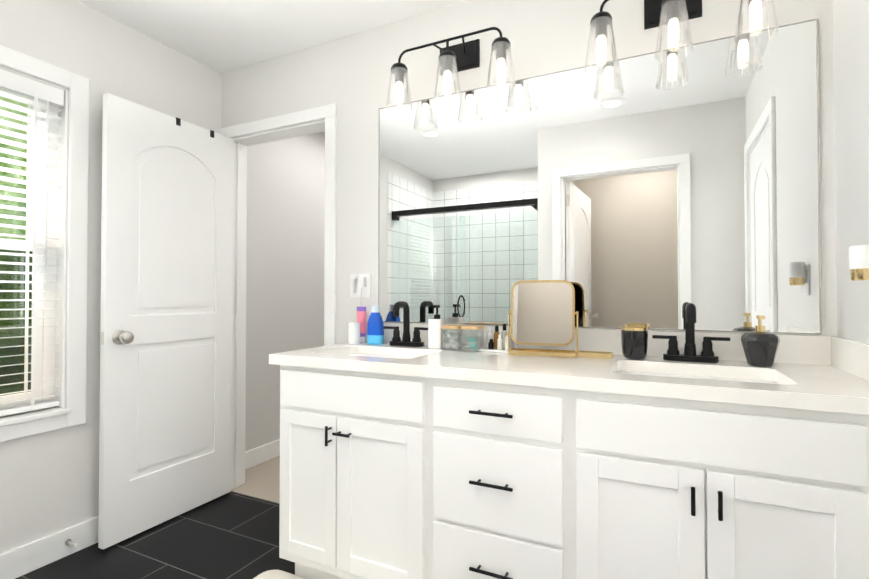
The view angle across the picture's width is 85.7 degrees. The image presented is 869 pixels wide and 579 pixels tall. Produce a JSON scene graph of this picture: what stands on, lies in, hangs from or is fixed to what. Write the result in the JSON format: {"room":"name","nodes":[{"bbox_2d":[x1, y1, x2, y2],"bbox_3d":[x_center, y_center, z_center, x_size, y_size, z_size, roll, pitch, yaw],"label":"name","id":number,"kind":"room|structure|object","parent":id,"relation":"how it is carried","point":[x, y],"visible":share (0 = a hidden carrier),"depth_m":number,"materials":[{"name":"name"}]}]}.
{"room":"bathroom","nodes":[
{"label":"bathroom","id":0,"kind":"room"},
{"bbox_2d":[0,0,221,553],"bbox_3d":[-1.974,-0.076,1.449,0.150,2.440,2.970,0,-1,26],"label":"wall","id":1,"kind":"structure","parent":0,"point":[49,482],"depth_m":2.11,"materials":[{"name":"white paint"}]},
{"bbox_2d":[0,45,88,441],"bbox_3d":[-1.833,-0.182,1.704,0.182,1.550,0.960,0,-1,26],"label":"window","id":2,"kind":"structure","parent":1,"relation":"in","point":[74,328],"depth_m":2.03,"materials":[{"name":"white paint"}]},
{"bbox_2d":[0,68,63,415],"bbox_3d":[-1.805,-0.188,1.691,0.064,1.367,0.778,0,-1,26],"label":"window blinds","id":3,"kind":"object","parent":2,"relation":"attached to","point":[26,90],"visible":0.9,"depth_m":1.94,"materials":[{"name":"white plastic"}]},
{"bbox_2d":[0,516,98,578],"bbox_3d":[-1.660,1.093,1.885,0.020,0.115,1.879,0,-1,26],"label":"baseboard","id":4,"kind":"structure","parent":1,"relation":"attached to","point":[29,557],"depth_m":1.96,"materials":[{"name":"white paint"}]},
{"bbox_2d":[15,492,294,578],"bbox_3d":[-0.698,1.185,0.797,3.300,0.100,3.000,0,-1,26],"label":"floor","id":5,"kind":"structure","parent":0,"point":[231,535],"depth_m":2.07,"materials":[{"name":"tile"}]},
{"bbox_2d":[219,103,336,488],"bbox_3d":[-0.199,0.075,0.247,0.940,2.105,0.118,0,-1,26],"label":"door frame","id":6,"kind":"structure","parent":5,"relation":"on","point":[328,124],"depth_m":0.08,"materials":[{"name":"white paint"}]},
{"bbox_2d":[98,93,233,548],"bbox_3d":[-1.318,0.137,2.386,0.181,2.015,0.694,0,-1,26],"label":"bathroom door","id":7,"kind":"structure","parent":6,"relation":"attached to","point":[165,424],"depth_m":2.31,"materials":[{"name":"white paint"}]},
{"bbox_2d":[175,117,180,125],"bbox_3d":[-1.321,-0.808,2.393,0.040,0.130,0.024,0,-1,26],"label":"hook","id":8,"kind":"object","parent":7,"relation":"attached to","point":[178,121],"depth_m":2.39,"materials":[{"name":"black metal"}]},
{"bbox_2d":[253,570,305,578],"bbox_3d":[-0.414,1.129,1.499,0.820,0.029,0.520,0,-1,26],"label":"bath mat","id":9,"kind":"object","parent":5,"relation":"on","point":[274,574],"visible":0.96,"depth_m":1.83,"materials":[{"name":"beige fabric"}]},
{"bbox_2d":[269,362,868,578],"bbox_3d":[0.337,0.716,1.634,1.838,0.860,0.600,0,-1,26],"label":"bathroom vanity","id":10,"kind":"object","parent":5,"relation":"on","point":[407,462],"depth_m":1.34,"materials":[{"name":"white paint"}]},
{"bbox_2d":[269,342,868,409],"bbox_3d":[0.329,0.266,1.655,1.866,0.038,0.580,0,-1,26],"label":"countertop","id":11,"kind":"structure","parent":10,"relation":"on","point":[796,381],"depth_m":1.45,"materials":[{"name":"white stone"}]},
{"bbox_2d":[347,322,359,343],"bbox_3d":[-0.377,0.204,2.194,0.060,0.098,0.060,0,-1,26],"label":"cup","id":12,"kind":"object","parent":11,"relation":"on","point":[353,332],"visible":1,"depth_m":2.17,"materials":[{"name":"white plastic"}]},
{"bbox_2d":[357,307,365,342],"bbox_3d":[-0.352,0.168,2.254,0.054,0.172,0.039,0,-1,26],"label":"toothpaste tube","id":13,"kind":"object","parent":11,"relation":"on","point":[361,315],"visible":0.77,"depth_m":2.24,"materials":[{"name":"pink plastic"}]},
{"bbox_2d":[367,305,383,344],"bbox_3d":[-0.274,0.163,2.178,0.078,0.180,0.047,0,-1,26],"label":"mouthwash bottle","id":14,"kind":"object","parent":11,"relation":"on","point":[375,330],"visible":1,"depth_m":2.16,"materials":[{"name":"blue plastic"}]},
{"bbox_2d":[345,350,412,357],"bbox_3d":[-0.227,0.356,1.894,0.474,0.159,0.329,0,-1,26],"label":"sink","id":15,"kind":"object","parent":11,"relation":"in","point":[346,351],"depth_m":2.07,"materials":[{"name":"white ceramic"}]},
{"bbox_2d":[383,301,427,346],"bbox_3d":[-0.142,0.152,2.072,0.236,0.200,0.136,0,-1,26],"label":"faucet","id":16,"kind":"object","parent":11,"relation":"on","point":[406,337],"visible":1,"depth_m":2.09,"materials":[{"name":"black metal"}]},
{"bbox_2d":[428,305,445,348],"bbox_3d":[0.009,0.159,2.013,0.062,0.184,0.071,0,-1,26],"label":"soap dispenser","id":17,"kind":"object","parent":11,"relation":"on","point":[436,323],"visible":0.96,"depth_m":1.99,"materials":[{"name":"white plastic"}]},
{"bbox_2d":[442,325,464,350],"bbox_3d":[0.080,0.200,1.950,0.076,0.100,0.076,0,-1,26],"label":"jar","id":18,"kind":"object","parent":11,"relation":"on","point":[453,345],"visible":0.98,"depth_m":1.93,"materials":[{"name":"glass"}]},
{"bbox_2d":[461,325,483,351],"bbox_3d":[0.156,0.199,1.914,0.076,0.100,0.076,0,-1,26],"label":"jar","id":19,"kind":"object","parent":11,"relation":"on","point":[472,347],"visible":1,"depth_m":1.89,"materials":[{"name":"glass"}]},
{"bbox_2d":[481,348,516,352],"bbox_3d":[0.266,0.245,1.893,0.150,0.008,0.075,0,-1,26],"label":"tray","id":20,"kind":"object","parent":11,"relation":"on","point":[493,350],"visible":0.52,"depth_m":1.87,"materials":[{"name":"white ceramic"}]},
{"bbox_2d":[486,327,491,347],"bbox_3d":[0.225,0.199,1.935,0.022,0.084,0.021,0,-1,26],"label":"bottle","id":21,"kind":"object","parent":20,"relation":"on","point":[488,336],"visible":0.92,"depth_m":1.93,"materials":[{"name":"white plastic"}]},
{"bbox_2d":[488,339,493,348],"bbox_3d":[0.230,0.220,1.894,0.024,0.041,0.023,0,-1,26],"label":"bottle","id":22,"kind":"object","parent":20,"relation":"on","point":[490,344],"visible":0.98,"depth_m":1.89,"materials":[{"name":"black plastic"}]},
{"bbox_2d":[494,325,499,348],"bbox_3d":[0.256,0.194,1.926,0.026,0.094,0.025,0,-1,26],"label":"bottle","id":23,"kind":"object","parent":20,"relation":"on","point":[496,333],"visible":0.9,"depth_m":1.92,"materials":[{"name":"orange glass"}]},
{"bbox_2d":[497,334,501,349],"bbox_3d":[0.263,0.210,1.884,0.020,0.060,0.019,0,-1,26],"label":"bottle","id":24,"kind":"object","parent":20,"relation":"on","point":[499,343],"visible":1,"depth_m":1.88,"materials":[{"name":"white plastic"}]},
{"bbox_2d":[501,323,506,348],"bbox_3d":[0.286,0.190,1.912,0.026,0.102,0.025,0,-1,26],"label":"bottle","id":25,"kind":"object","parent":20,"relation":"on","point":[504,327],"visible":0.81,"depth_m":1.91,"materials":[{"name":"plastic"}]},
{"bbox_2d":[505,332,507,349],"bbox_3d":[0.293,0.204,1.873,0.022,0.072,0.021,0,-1,26],"label":"bottle","id":26,"kind":"object","parent":20,"relation":"on","point":[506,342],"visible":0.67,"depth_m":1.86,"materials":[{"name":"white plastic"}]},
{"bbox_2d":[511,338,516,348],"bbox_3d":[0.321,0.197,1.892,0.024,0.086,0.023,0,-1,26],"label":"bottle","id":27,"kind":"object","parent":20,"relation":"on","point":[513,344],"visible":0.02,"depth_m":1.88,"materials":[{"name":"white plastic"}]},
{"bbox_2d":[508,280,577,357],"bbox_3d":[0.408,0.106,1.776,0.262,0.283,0.095,0,-1,19],"label":"mirror","id":28,"kind":"object","parent":11,"relation":"on","point":[542,312],"visible":1,"depth_m":1.77,"materials":[{"name":"brown mirror"}]},
{"bbox_2d":[577,350,613,358],"bbox_3d":[0.588,0.238,1.715,0.120,0.017,0.072,0,-1,29],"label":"soap tray","id":29,"kind":"object","parent":11,"relation":"on","point":[596,354],"visible":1,"depth_m":1.69,"materials":[{"name":"brown metal"}]},
{"bbox_2d":[621,326,647,359],"bbox_3d":[0.709,0.190,1.662,0.090,0.112,0.090,0,-1,26],"label":"tumbler","id":30,"kind":"object","parent":11,"relation":"on","point":[634,342],"visible":1,"depth_m":1.63,"materials":[{"name":"black glass"}]},
{"bbox_2d":[652,303,729,362],"bbox_3d":[0.865,0.145,1.583,0.236,0.200,0.136,0,-1,26],"label":"faucet","id":31,"kind":"object","parent":11,"relation":"on","point":[690,355],"visible":1,"depth_m":1.60,"materials":[{"name":"black metal"}]},
{"bbox_2d":[621,366,776,381],"bbox_3d":[0.781,0.349,1.406,0.474,0.159,0.329,0,-1,26],"label":"sink","id":32,"kind":"object","parent":11,"relation":"in","point":[632,369],"depth_m":1.53,"materials":[{"name":"white ceramic"}]},
{"bbox_2d":[741,315,779,366],"bbox_3d":[1.040,0.163,1.497,0.104,0.161,0.099,0,-1,26],"label":"soap dispenser","id":33,"kind":"object","parent":11,"relation":"on","point":[760,344],"visible":1,"depth_m":1.47,"materials":[{"name":"black glass"}]},
{"bbox_2d":[231,456,279,503],"bbox_3d":[0.084,1.221,3.557,2.300,0.104,2.650,0,-1,26],"label":"floor","id":34,"kind":"structure","parent":0,"point":[262,481],"depth_m":2.81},
{"bbox_2d":[78,0,467,72],"bbox_3d":[-0.120,-1.338,2.024,3.300,0.100,5.650,0,-1,26],"label":"ceiling","id":35,"kind":"structure","parent":0,"point":[221,36],"depth_m":2.25,"materials":[{"name":"white paint"}]},
{"bbox_2d":[245,132,324,451],"bbox_3d":[-0.819,-0.040,4.062,0.150,2.440,2.500,0,-1,26],"label":"wall","id":36,"kind":"structure","parent":0,"point":[285,254],"depth_m":3.28,"materials":[{"name":"white paint"}]},
{"bbox_2d":[245,439,279,469],"bbox_3d":[-0.771,1.119,3.956,0.014,0.111,2.380,0,-1,26],"label":"baseboard","id":37,"kind":"structure","parent":36,"relation":"attached to","point":[258,455],"depth_m":3.15,"materials":[{"name":"white paint"}]},
{"bbox_2d":[221,0,836,343],"bbox_3d":[-0.013,-0.065,2.216,3.210,2.440,0.120,0,-1,26],"label":"wall","id":38,"kind":"structure","parent":0,"point":[349,76],"depth_m":2.18,"materials":[{"name":"white paint"}]},
{"bbox_2d":[350,274,370,306],"bbox_3d":[-0.353,0.004,2.294,0.117,0.157,0.034,0,-1,26],"label":"electrical outlet","id":39,"kind":"object","parent":38,"relation":"attached to","point":[360,285],"visible":0.88,"depth_m":2.28,"materials":[{"name":"white plastic"}]},
{"bbox_2d":[386,27,515,112],"bbox_3d":[0.071,-0.952,2.012,0.590,0.293,0.194,0,-1,26],"label":"sconce","id":40,"kind":"object","parent":38,"relation":"attached to","point":[457,58],"visible":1,"depth_m":2.00,"materials":[{"name":"clear glass"}]},
{"bbox_2d":[365,322,828,365],"bbox_3d":[0.451,0.203,1.908,1.866,0.095,0.019,0,-1,26],"label":"backsplash","id":41,"kind":"structure","parent":38,"relation":"attached to","point":[813,349],"depth_m":1.69,"materials":[{"name":"white stone"}]},
{"bbox_2d":[378,18,821,334],"bbox_3d":[0.495,-0.366,1.903,1.700,1.037,0.006,0,-1,26],"label":"wall mirror","id":42,"kind":"object","parent":38,"relation":"attached to","point":[649,191],"visible":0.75,"depth_m":1.79,"materials":[{"name":"grey mirror"}]},
{"bbox_2d":[584,0,778,74],"bbox_3d":[0.836,-0.957,1.641,0.590,0.293,0.194,0,-1,26],"label":"sconce","id":43,"kind":"object","parent":38,"relation":"attached to","point":[672,14],"visible":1,"depth_m":1.64,"materials":[{"name":"clear glass"}]},
{"bbox_2d":[833,0,868,343],"bbox_3d":[0.704,-0.094,0.152,0.120,2.440,2.970,0,-1,26],"label":"wall","id":44,"kind":"structure","parent":0,"point":[851,73],"depth_m":1.39,"materials":[{"name":"white paint"}]},
{"bbox_2d":[829,336,868,381],"bbox_3d":[1.156,0.194,1.245,0.019,0.095,0.561,0,-1,26],"label":"backsplash","id":45,"kind":"structure","parent":44,"relation":"attached to","point":[851,356],"depth_m":1.35,"materials":[{"name":"white stone"}]},
{"bbox_2d":[849,245,868,280],"bbox_3d":[1.124,-0.051,1.226,0.060,0.130,0.072,0,-1,26],"label":"outlet","id":46,"kind":"object","parent":44,"relation":"attached to","point":[859,262],"visible":1,"depth_m":1.21,"materials":[{"name":"white plastic"}]},
{"label":"outside","id":47,"kind":"structure","parent":0,"visible":0},
{"bbox_2d":[0,96,31,240],"bbox_3d":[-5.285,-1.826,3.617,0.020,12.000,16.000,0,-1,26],"label":"tree","id":48,"kind":"object","parent":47,"point":[8,230],"depth_m":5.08,"materials":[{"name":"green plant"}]}
]}

